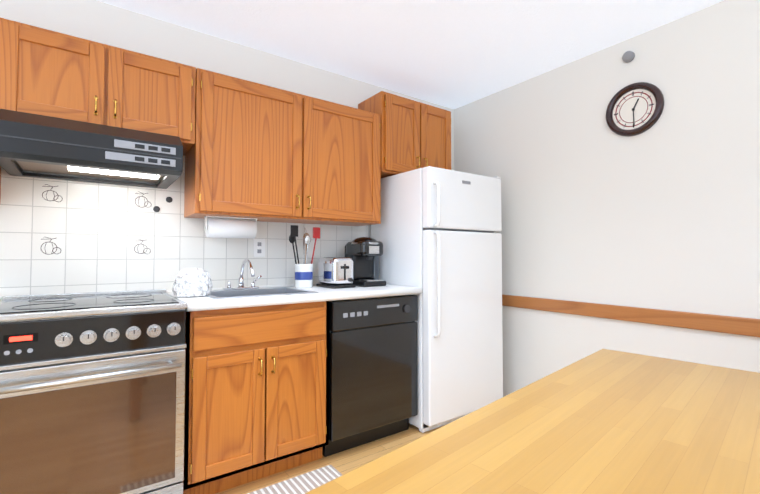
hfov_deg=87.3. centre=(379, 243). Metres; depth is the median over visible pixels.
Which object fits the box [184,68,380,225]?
upper cabinet
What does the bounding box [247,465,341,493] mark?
rug
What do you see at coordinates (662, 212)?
wall
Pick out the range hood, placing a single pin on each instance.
(36, 142)
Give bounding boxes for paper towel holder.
[204,216,257,238]
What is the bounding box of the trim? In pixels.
[502,294,759,336]
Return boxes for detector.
[622,51,634,62]
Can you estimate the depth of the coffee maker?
2.67 m
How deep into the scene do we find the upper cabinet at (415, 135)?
2.88 m
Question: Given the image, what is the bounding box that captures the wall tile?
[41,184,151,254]
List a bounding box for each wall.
[0,0,453,236]
[454,0,759,396]
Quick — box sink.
[206,287,317,298]
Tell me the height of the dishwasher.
0.868 m
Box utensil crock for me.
[289,225,319,287]
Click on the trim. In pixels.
(726, 324)
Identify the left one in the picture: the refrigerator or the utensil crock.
the utensil crock
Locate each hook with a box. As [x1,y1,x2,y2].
[153,206,159,211]
[166,197,172,202]
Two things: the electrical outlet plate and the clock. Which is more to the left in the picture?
the electrical outlet plate
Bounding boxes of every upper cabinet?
[0,18,195,155]
[0,166,1,201]
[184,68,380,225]
[358,91,451,177]
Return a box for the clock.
[606,82,663,136]
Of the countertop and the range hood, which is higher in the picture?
the range hood
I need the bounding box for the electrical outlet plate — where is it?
[253,239,264,256]
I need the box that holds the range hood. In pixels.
[0,109,182,188]
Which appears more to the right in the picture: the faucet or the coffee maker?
the coffee maker
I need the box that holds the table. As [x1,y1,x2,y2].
[305,349,759,493]
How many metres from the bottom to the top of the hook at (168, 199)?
0.034 m
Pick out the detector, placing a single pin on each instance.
(628, 56)
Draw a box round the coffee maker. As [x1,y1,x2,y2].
[345,237,385,286]
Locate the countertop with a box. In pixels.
[166,283,422,311]
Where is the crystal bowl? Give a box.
[172,268,212,296]
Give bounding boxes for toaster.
[316,257,355,288]
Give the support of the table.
on the floor
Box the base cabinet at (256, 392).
[183,301,328,493]
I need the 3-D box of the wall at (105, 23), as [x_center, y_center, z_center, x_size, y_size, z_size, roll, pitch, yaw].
[-1.556,-0.038,2.035,5.640,2.440,0.120,1,-2,-36]
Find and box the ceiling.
[98,0,722,108]
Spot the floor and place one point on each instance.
(345, 461)
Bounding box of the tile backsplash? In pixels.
[0,155,367,300]
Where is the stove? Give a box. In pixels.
[0,289,186,493]
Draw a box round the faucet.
[223,259,261,289]
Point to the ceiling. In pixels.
(453, 54)
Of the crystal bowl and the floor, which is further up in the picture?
the crystal bowl
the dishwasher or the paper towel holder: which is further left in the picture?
the paper towel holder
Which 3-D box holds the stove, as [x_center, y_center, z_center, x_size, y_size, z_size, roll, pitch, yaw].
[-1.248,0.705,1.713,0.658,0.935,0.676,1,-2,-36]
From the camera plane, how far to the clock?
2.38 m
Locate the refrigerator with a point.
(436, 235)
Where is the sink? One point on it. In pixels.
(223, 294)
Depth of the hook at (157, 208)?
2.18 m
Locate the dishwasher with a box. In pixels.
[322,295,417,456]
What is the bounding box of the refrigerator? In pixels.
[371,166,502,432]
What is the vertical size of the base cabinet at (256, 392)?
0.872 m
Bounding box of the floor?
[216,423,444,493]

